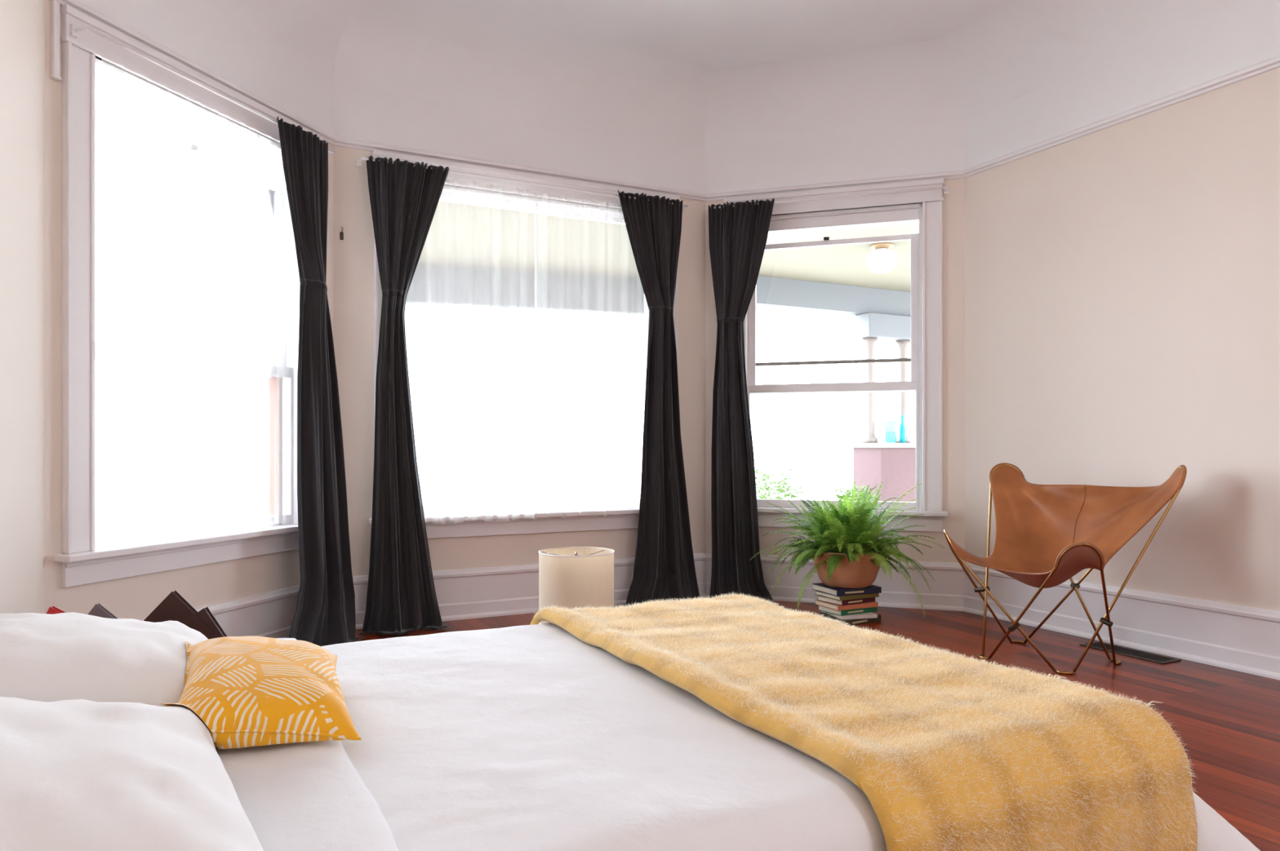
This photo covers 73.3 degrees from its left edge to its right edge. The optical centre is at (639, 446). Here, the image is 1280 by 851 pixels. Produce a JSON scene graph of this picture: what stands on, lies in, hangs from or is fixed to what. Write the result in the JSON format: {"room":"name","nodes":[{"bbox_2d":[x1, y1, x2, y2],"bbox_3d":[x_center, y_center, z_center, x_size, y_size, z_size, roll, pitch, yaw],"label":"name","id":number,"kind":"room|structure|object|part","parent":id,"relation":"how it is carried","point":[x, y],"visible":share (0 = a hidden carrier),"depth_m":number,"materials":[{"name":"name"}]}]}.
{"room":"bedroom","nodes":[
{"label":"bedroom","id":0,"kind":"room"},
{"bbox_2d":[0,0,44,613],"bbox_3d":[-0.787,-0.675,0.194,0.200,3.550,6.658,0,0,-27],"label":"wall","id":1,"kind":"structure","parent":0,"point":[22,22],"depth_m":2.73,"materials":[{"name":"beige paint"}]},
{"bbox_2d":[44,0,333,620],"bbox_3d":[-2.012,-0.675,3.934,0.200,3.550,1.785,0,0,18],"label":"wall","id":2,"kind":"structure","parent":0,"point":[196,30],"depth_m":3.62,"materials":[{"name":"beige paint"}]},
{"bbox_2d":[49,0,62,80],"bbox_3d":[-2.147,-1.491,3.162,0.022,0.282,0.032,0,0,18],"label":"wall strip","id":3,"kind":"object","parent":2,"relation":"attached to","point":[55,6],"visible":1,"depth_m":3.15,"materials":[{"name":"white paint"}]},
{"bbox_2d":[53,4,323,587],"bbox_3d":[-2.006,-0.553,3.895,0.315,2.157,1.480,0,0,18],"label":"window","id":4,"kind":"structure","parent":2,"relation":"in","point":[84,559],"depth_m":3.29,"materials":[{"name":"white paint"}]},
{"bbox_3d":[-2.020,-0.840,3.900,0.035,0.990,1.150,0,0,18],"label":"sash","id":5,"kind":"part","parent":4,"relation":"part of","materials":[{"name":"glass"}]},
{"bbox_2d":[101,56,286,545],"bbox_3d":[-1.923,-0.552,3.787,0.042,1.896,1.005,0,0,18],"label":"window pane","id":6,"kind":"object","parent":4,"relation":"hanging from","point":[193,197],"visible":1,"depth_m":3.73,"materials":[{"name":"clear glass"}]},
{"bbox_3d":[-1.977,-0.003,3.886,0.035,0.805,1.150,0,0,18],"label":"sash","id":7,"kind":"part","parent":4,"relation":"part of","materials":[{"name":"white paint"}]},
{"bbox_2d":[70,24,336,154],"bbox_3d":[-1.856,-1.548,3.868,0.086,0.040,1.434,0,0,18],"label":"curtain rod","id":8,"kind":"object","parent":4,"relation":"attached to","point":[74,30],"visible":0.8,"depth_m":3.50,"materials":[{"name":"white paint"}]},
{"bbox_2d":[276,116,365,646],"bbox_3d":[-1.561,-0.290,4.165,0.316,2.563,0.671,0,0,18],"label":"curtain","id":9,"kind":"object","parent":8,"relation":"hanging from","point":[325,615],"visible":0.97,"depth_m":4.26,"materials":[{"name":"grey fabric"}]},
{"bbox_2d":[48,0,337,146],"bbox_3d":[-1.900,-1.655,3.897,0.034,0.046,1.619,0,0,18],"label":"trim","id":10,"kind":"structure","parent":2,"relation":"attached to","point":[77,5],"depth_m":3.72,"materials":[{"name":"white paint"}]},
{"bbox_2d":[141,584,300,638],"bbox_3d":[-1.900,0.856,3.897,0.034,0.288,1.619,0,0,18],"label":"baseboard","id":11,"kind":"structure","parent":2,"relation":"attached to","point":[271,614],"depth_m":4.13,"materials":[{"name":"white paint"}]},
{"bbox_2d":[333,81,705,576],"bbox_3d":[-0.659,-0.675,5.296,2.525,3.550,0.200,0,0,-27],"label":"wall","id":12,"kind":"structure","parent":0,"point":[359,113],"depth_m":5.04,"materials":[{"name":"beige paint"}]},
{"bbox_2d":[339,226,343,239],"bbox_3d":[-1.619,-1.161,4.675,0.019,0.072,0.038,0,0,-27],"label":"wall hook","id":13,"kind":"object","parent":12,"relation":"attached to","point":[341,234],"visible":1,"depth_m":4.68,"materials":[{"name":"grey metal"}]},
{"bbox_3d":[-1.626,-1.145,4.689,0.019,0.040,0.006,0,0,-27],"label":"plate","id":14,"kind":"part","parent":13,"relation":"part of","materials":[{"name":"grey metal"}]},
{"bbox_2d":[333,137,706,201],"bbox_3d":[-0.606,-1.655,5.191,2.359,0.046,0.034,0,0,-27],"label":"trim","id":15,"kind":"structure","parent":12,"relation":"attached to","point":[340,142],"depth_m":5.09,"materials":[{"name":"white paint"}]},
{"bbox_2d":[368,150,679,538],"bbox_3d":[-0.655,-0.553,5.278,1.980,2.157,0.315,0,0,-27],"label":"window","id":16,"kind":"structure","parent":12,"relation":"in","point":[587,521],"depth_m":5.14,"materials":[{"name":"white paint"}]},
{"bbox_2d":[356,157,688,212],"bbox_3d":[-0.614,-1.552,5.130,2.054,0.040,0.086,0,0,-27],"label":"curtain rod","id":17,"kind":"object","parent":16,"relation":"attached to","point":[358,160],"visible":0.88,"depth_m":5.05,"materials":[{"name":"white paint"}]},
{"bbox_2d":[358,155,449,635],"bbox_3d":[-1.252,-0.290,4.634,0.516,2.563,0.251,0,0,-27],"label":"curtain","id":18,"kind":"object","parent":17,"relation":"hanging from","point":[402,597],"visible":1,"depth_m":4.67,"materials":[{"name":"grey fabric"}]},
{"bbox_2d":[404,178,537,524],"bbox_3d":[-0.959,-0.536,4.937,0.800,1.958,0.042,0,0,-27],"label":"sheer curtain","id":19,"kind":"object","parent":17,"relation":"hanging from","point":[471,313],"visible":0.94,"depth_m":4.95,"materials":[{"name":"white fabric"}]},
{"bbox_2d":[537,193,648,518],"bbox_3d":[-0.247,-0.539,5.328,0.858,1.951,0.042,0,0,-27],"label":"sheer curtain","id":20,"kind":"object","parent":17,"relation":"hanging from","point":[593,310],"visible":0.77,"depth_m":5.29,"materials":[{"name":"white fabric"}]},
{"bbox_2d":[617,190,700,606],"bbox_3d":[0.144,-0.295,5.343,0.645,2.573,0.248,0,0,-27],"label":"curtain","id":21,"kind":"object","parent":17,"relation":"hanging from","point":[664,568],"visible":0.98,"depth_m":5.40,"materials":[{"name":"grey fabric"}]},
{"bbox_2d":[352,553,706,629],"bbox_3d":[-0.606,0.856,5.191,2.359,0.288,0.034,0,0,-27],"label":"baseboard","id":22,"kind":"structure","parent":12,"relation":"attached to","point":[468,593],"depth_m":5.06,"materials":[{"name":"white paint"}]},
{"bbox_2d":[202,0,1247,149],"bbox_3d":[1.089,-2.160,1.854,4.649,0.360,7.520,0,0,-27],"label":"ceiling","id":23,"kind":"structure","parent":0,"point":[704,74],"depth_m":4.89,"materials":[{"name":"white paint"}]},
{"bbox_2d":[353,597,1279,850],"bbox_3d":[1.089,1.050,1.854,5.049,0.100,7.920,0,0,-27],"label":"floor","id":24,"kind":"structure","parent":0,"point":[1227,721],"depth_m":3.54,"materials":[{"name":"brown wood"}]},
{"bbox_2d":[538,546,614,624],"bbox_3d":[-0.254,0.710,3.449,0.304,0.580,0.304,0,0,-27],"label":"table lamp","id":25,"kind":"object","parent":24,"relation":"on","point":[569,577],"visible":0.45,"depth_m":3.33,"materials":[{"name":"beige fabric"}]},
{"bbox_3d":[-0.254,0.423,3.449,0.304,0.005,0.304,0,0,-27],"label":"shade trim","id":26,"kind":"part","parent":25,"relation":"part of","materials":[{"name":"beige fabric"}]},
{"bbox_2d":[815,613,880,626],"bbox_3d":[1.190,0.983,4.938,0.300,0.034,0.241,0,0,-36],"label":"book","id":27,"kind":"object","parent":24,"relation":"on","point":[860,621],"visible":0.44,"depth_m":4.84,"materials":[{"name":"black paper"}]},
{"bbox_2d":[820,610,877,620],"bbox_3d":[1.195,0.956,4.940,0.220,0.020,0.270,0,0,-14],"label":"book","id":28,"kind":"object","parent":27,"relation":"on","point":[864,615],"visible":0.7,"depth_m":4.82,"materials":[{"name":"beige paper"}]},
{"bbox_2d":[817,605,877,616],"bbox_3d":[1.192,0.930,4.943,0.270,0.030,0.201,0,0,-29],"label":"book","id":29,"kind":"object","parent":28,"relation":"on","point":[846,612],"visible":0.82,"depth_m":4.86,"materials":[{"name":"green paper"}]},
{"bbox_2d":[814,599,878,610],"bbox_3d":[1.183,0.902,4.942,0.280,0.026,0.220,0,0,-24],"label":"book","id":30,"kind":"object","parent":29,"relation":"on","point":[868,605],"visible":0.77,"depth_m":4.85,"materials":[{"name":"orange paper"}]},
{"bbox_2d":[817,595,875,605],"bbox_3d":[1.184,0.874,4.940,0.260,0.030,0.201,0,0,-32],"label":"book","id":31,"kind":"object","parent":30,"relation":"on","point":[824,599],"visible":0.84,"depth_m":4.86,"materials":[{"name":"beige paper"}]},
{"bbox_2d":[815,591,879,600],"bbox_3d":[1.187,0.847,4.936,0.280,0.024,0.220,0,0,-26],"label":"book","id":32,"kind":"object","parent":31,"relation":"on","point":[819,593],"visible":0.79,"depth_m":4.85,"materials":[{"name":"beige paper"}]},
{"bbox_2d":[812,582,881,596],"bbox_3d":[1.187,0.817,4.949,0.300,0.034,0.251,0,0,-22],"label":"book","id":33,"kind":"object","parent":32,"relation":"on","point":[820,587],"visible":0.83,"depth_m":4.85,"materials":[{"name":"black paper"}]},
{"bbox_2d":[749,475,944,617],"bbox_3d":[1.187,0.556,5.023,0.973,0.766,0.994,0,0,44],"label":"potted fern","id":34,"kind":"object","parent":33,"relation":"on","point":[847,553],"visible":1,"depth_m":4.79,"materials":[{"name":"green plant"}]},
{"bbox_2d":[812,546,882,588],"bbox_3d":[1.190,0.696,4.945,0.404,0.207,0.404,0,0,-27],"label":"pot","id":35,"kind":"object","parent":33,"relation":"on","point":[863,573],"depth_m":4.79,"materials":[{"name":"ceramic"}]},
{"bbox_2d":[943,462,1186,675],"bbox_3d":[1.937,0.542,4.052,0.849,0.916,0.869,0,0,-27],"label":"chair","id":36,"kind":"object","parent":24,"relation":"on","point":[1046,535],"visible":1,"depth_m":4.12,"materials":[{"name":"brown leather"}]},
{"bbox_3d":[1.665,0.700,4.260,0.479,0.594,0.052,0,0,-27],"label":"leg","id":37,"kind":"part","parent":36,"relation":"part of","materials":[{"name":"gold metal"}]},
{"bbox_3d":[1.748,0.544,4.311,0.062,0.905,0.489,0,0,34],"label":"leg","id":38,"kind":"part","parent":36,"relation":"part of","materials":[{"name":"gold metal"}]},
{"bbox_3d":[1.636,0.701,3.960,0.222,0.594,0.472,0,0,-27],"label":"leg","id":39,"kind":"part","parent":36,"relation":"part of","materials":[{"name":"gold metal"}]},
{"bbox_3d":[1.707,0.698,3.778,0.061,0.600,0.523,0,0,-22],"label":"leg","id":40,"kind":"part","parent":36,"relation":"part of","materials":[{"name":"gold metal"}]},
{"bbox_3d":[2.062,0.544,4.257,0.071,0.906,0.577,0,0,-27],"label":"leg","id":41,"kind":"part","parent":36,"relation":"part of","materials":[{"name":"gold metal"}]},
{"bbox_3d":[2.020,0.698,3.726,0.063,0.600,0.528,0,0,41],"label":"leg","id":42,"kind":"part","parent":36,"relation":"part of","materials":[{"name":"gold metal"}]},
{"bbox_3d":[2.216,0.543,4.139,0.697,0.909,0.069,0,0,42],"label":"leg","id":43,"kind":"part","parent":36,"relation":"part of","materials":[{"name":"gold metal"}]},
{"bbox_3d":[2.190,0.543,3.817,0.532,0.908,0.216,0,0,-27],"label":"leg","id":44,"kind":"part","parent":36,"relation":"part of","materials":[{"name":"gold metal"}]},
{"bbox_2d":[1079,641,1181,664],"bbox_3d":[2.362,0.997,4.161,0.140,0.006,0.420,0,0,-27],"label":"floor vent","id":45,"kind":"object","parent":24,"relation":"in","point":[1143,655],"visible":0.89,"depth_m":4.12,"materials":[{"name":"grey metal"}]},
{"bbox_3d":[-1.406,0.833,2.460,0.600,0.335,0.400,0,0,-27],"label":"nightstand","id":46,"kind":"object","parent":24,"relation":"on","visible":0},
{"bbox_2d":[46,606,66,614],"bbox_3d":[-1.503,0.541,2.242,0.235,0.246,0.014,0,0,0],"label":"book","id":47,"kind":"object","parent":46,"relation":"on","point":[51,611],"visible":0.11,"depth_m":2.23,"materials":[{"name":"red paper"}]},
{"bbox_2d":[88,603,117,618],"bbox_3d":[-1.450,0.544,2.314,0.238,0.241,0.014,0,0,0],"label":"book","id":48,"kind":"object","parent":46,"relation":"on","point":[99,611],"visible":0.11,"depth_m":2.31,"materials":[{"name":"grey paper"}]},
{"bbox_2d":[143,591,213,638],"bbox_3d":[-1.346,0.538,2.479,0.242,0.243,0.020,0,0,0],"label":"book","id":49,"kind":"object","parent":46,"relation":"on","point":[174,607],"visible":0.32,"depth_m":2.47,"materials":[{"name":"brown paper"}]},
{"bbox_2d":[195,607,227,639],"bbox_3d":[-1.252,0.562,2.482,0.181,0.195,0.020,0,0,0],"label":"book","id":50,"kind":"object","parent":46,"relation":"on","point":[205,615],"visible":0.21,"depth_m":2.47,"materials":[{"name":"brown paper"}]},
{"bbox_3d":[-0.262,0.766,1.681,2.015,0.468,1.365,0,0,-27],"label":"bed","id":51,"kind":"object","parent":24,"relation":"on","visible":0},
{"bbox_2d":[320,622,1260,850],"bbox_3d":[0.099,0.741,1.826,1.858,0.507,2.010,0,0,-27],"label":"duvet","id":52,"kind":"object","parent":51,"relation":"on","point":[535,737],"visible":0.41,"depth_m":1.37,"materials":[{"name":"white fabric"}]},
{"bbox_2d":[160,635,361,749],"bbox_3d":[-0.672,0.416,1.537,0.285,0.107,0.484,0,0,-24],"label":"cushion","id":53,"kind":"object","parent":52,"relation":"on","point":[250,691],"visible":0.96,"depth_m":1.39,"materials":[{"name":"yellow fabric"}]},
{"bbox_2d":[214,638,399,850],"bbox_3d":[-0.832,0.676,1.367,0.675,0.427,1.470,0,0,-27],"label":"sheet","id":54,"kind":"object","parent":52,"relation":"on","point":[304,796],"visible":0.19,"depth_m":1.17,"materials":[{"name":"white fabric"}]},
{"bbox_2d":[0,612,208,706],"bbox_3d":[-1.081,0.397,1.655,0.528,0.145,0.697,0,0,-29],"label":"pillow","id":55,"kind":"object","parent":54,"relation":"on","point":[73,655],"visible":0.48,"depth_m":1.47,"materials":[{"name":"white fabric"}]},
{"bbox_2d":[0,697,263,850],"bbox_3d":[-0.733,0.388,0.968,0.547,0.164,0.708,0,0,-34],"label":"pillow","id":56,"kind":"object","parent":54,"relation":"on","point":[76,775],"visible":0.98,"depth_m":0.94,"materials":[{"name":"white fabric"}]},
{"bbox_2d":[529,592,1204,850],"bbox_3d":[0.358,0.673,1.963,0.780,0.494,1.505,0,0,-27],"label":"blanket","id":57,"kind":"object","parent":52,"relation":"on","point":[948,752],"visible":1,"depth_m":1.46,"materials":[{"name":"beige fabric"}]},
{"bbox_2d":[705,120,964,563],"bbox_3d":[1.239,-0.675,5.585,1.785,3.550,0.200,0,0,18],"label":"wall","id":58,"kind":"structure","parent":0,"point":[935,148],"depth_m":5.36,"materials":[{"name":"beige paint"}]},
{"bbox_2d":[705,552,964,611],"bbox_3d":[1.202,0.856,5.473,1.619,0.288,0.034,0,0,18],"label":"baseboard","id":59,"kind":"structure","parent":58,"relation":"attached to","point":[947,593],"depth_m":5.34,"materials":[{"name":"white paint"}]},
{"bbox_2d":[706,170,964,201],"bbox_3d":[1.202,-1.655,5.473,1.619,0.046,0.034,0,0,18],"label":"trim","id":60,"kind":"structure","parent":58,"relation":"attached to","point":[957,174],"depth_m":5.45,"materials":[{"name":"white paint"}]},
{"bbox_2d":[723,178,947,532],"bbox_3d":[1.236,-0.553,5.567,1.415,2.157,0.315,0,0,18],"label":"window","id":61,"kind":"structure","parent":58,"relation":"in","point":[926,359],"depth_m":5.39,"materials":[{"name":"white paint"}]},
{"bbox_2d":[710,186,947,208],"bbox_3d":[1.163,-1.556,5.432,1.474,0.040,0.086,0,0,18],"label":"curtain rod","id":62,"kind":"object","parent":61,"relation":"attached to","point":[945,188],"visible":0.8,"depth_m":5.32,"materials":[{"name":"white paint"}]},
{"bbox_2d":[708,199,777,604],"bbox_3d":[0.636,-0.292,5.442,0.474,2.569,0.248,0,0,19],"label":"curtain","id":63,"kind":"object","parent":62,"relation":"hanging from","point":[738,234],"visible":0.97,"depth_m":5.52,"materials":[{"name":"grey fabric"}]},
{"bbox_3d":[1.227,-0.003,5.538,1.085,0.805,0.035,0,0,18],"label":"sash","id":64,"kind":"part","parent":61,"relation":"part of","materials":[{"name":"white paint"}]},
{"bbox_3d":[1.241,-0.840,5.581,1.085,0.990,0.035,0,0,18],"label":"sash","id":65,"kind":"part","parent":61,"relation":"part of","materials":[{"name":"white paint"}]},
{"bbox_2d":[964,0,1279,611],"bbox_3d":[3.536,-0.675,2.389,0.200,3.550,6.658,0,0,-27],"label":"wall","id":66,"kind":"structure","parent":0,"point":[1122,280],"depth_m":4.22,"materials":[{"name":"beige paint"}]},
{"bbox_2d":[962,563,1279,679],"bbox_3d":[3.406,0.856,2.389,0.034,0.288,6.375,0,0,-27],"label":"baseboard","id":67,"kind":"structure","parent":66,"relation":"attached to","point":[1236,637],"depth_m":4.18,"materials":[{"name":"white paint"}]},
{"bbox_2d":[962,55,1279,177],"bbox_3d":[3.406,-1.655,2.389,0.034,0.046,6.375,0,0,-27],"label":"trim","id":68,"kind":"structure","parent":66,"relation":"attached to","point":[1272,64],"depth_m":4.26,"materials":[{"name":"white paint"}]},
{"label":"outside","id":69,"kind":"structure","parent":0,"visible":0},
{"bbox_2d":[95,469,853,534],"bbox_3d":[4.388,1.550,13.444,70.000,0.001,70.000,0,0,-27],"label":"ground","id":70,"kind":"structure","parent":69,"point":[824,482],"depth_m":34.96,"materials":[{"name":"white"}]},
{"bbox_2d":[755,468,806,500],"bbox_3d":[1.192,0.874,8.341,1.181,1.360,1.153,0,0,-27],"label":"bush","id":71,"kind":"object","parent":70,"relation":"on","point":[780,490],"visible":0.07,"depth_m":8.26,"materials":[{"name":"green plant"}]},
{"bbox_2d":[834,482,877,501],"bbox_3d":[2.152,0.960,8.674,0.733,1.185,0.746,0,0,-27],"label":"bush","id":72,"kind":"object","parent":70,"relation":"on","point":[849,491],"visible":0.03,"depth_m":8.63,"materials":[{"name":"green plant"}]},
{"bbox_2d":[848,443,915,502],"bbox_3d":[2.762,0.757,9.534,0.700,1.585,0.520,0,0,-27],"label":"railing wall","id":73,"kind":"structure","parent":70,"relation":"on","point":[894,464],"depth_m":9.31,"materials":[{"name":"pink paint"}]},
{"bbox_2d":[862,337,878,443],"bbox_3d":[2.526,-0.610,9.448,0.170,1.150,0.170,0,0,-27],"label":"porch column","id":74,"kind":"structure","parent":73,"relation":"on","point":[870,343],"depth_m":9.40,"materials":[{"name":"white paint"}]},
{"bbox_2d":[884,420,897,443],"bbox_3d":[2.732,-0.156,9.373,0.144,0.240,0.144,0,0,-27],"label":"glass vase","id":75,"kind":"object","parent":73,"relation":"on","point":[891,427],"visible":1,"depth_m":9.32,"materials":[{"name":"teal glass"}]},
{"bbox_2d":[899,415,905,443],"bbox_3d":[2.874,-0.186,9.423,0.068,0.300,0.068,0,0,-27],"label":"glass bottle","id":76,"kind":"object","parent":73,"relation":"on","point":[902,428],"visible":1,"depth_m":9.40,"materials":[{"name":"teal glass"}]},
{"bbox_2d":[895,339,911,443],"bbox_3d":[2.954,-0.610,9.665,0.170,1.150,0.170,0,0,-27],"label":"porch column","id":77,"kind":"structure","parent":73,"relation":"on","point":[902,346],"depth_m":9.62,"materials":[{"name":"white paint"}]},
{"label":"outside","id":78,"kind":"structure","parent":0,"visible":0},
{"bbox_2d":[755,275,911,315],"bbox_3d":[3.188,-1.579,9.790,5.450,0.279,0.160,0,0,-27],"label":"beam","id":79,"kind":"structure","parent":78,"point":[771,292],"depth_m":9.09,"materials":[{"name":"grey paint"}]},
{"bbox_2d":[851,312,911,342],"bbox_3d":[2.784,-1.312,9.568,0.870,0.253,0.300,0,0,-27],"label":"column capital","id":80,"kind":"object","parent":79,"relation":"attached to","point":[882,326],"visible":0.68,"depth_m":9.38,"materials":[{"name":"grey paint"}]},
{"bbox_3d":[-1.241,-1.539,8.460,2.776,0.359,0.608,0,0,-27],"label":"beam","id":81,"kind":"structure","parent":0,"visible":0},
{"bbox_2d":[758,223,919,292],"bbox_3d":[2.164,-1.785,7.610,9.250,0.130,5.210,0,0,-27],"label":"porch roof","id":82,"kind":"structure","parent":81,"relation":"on","point":[842,264],"depth_m":7.94,"materials":[{"name":"beige paint"}]},
{"bbox_2d":[866,242,898,273],"bbox_3d":[2.073,-1.603,7.369,0.270,0.235,0.270,0,0,-27],"label":"porch light","id":83,"kind":"object","parent":82,"relation":"attached to","point":[883,260],"visible":1,"depth_m":7.28,"materials":[{"name":"white glass"}]}
]}

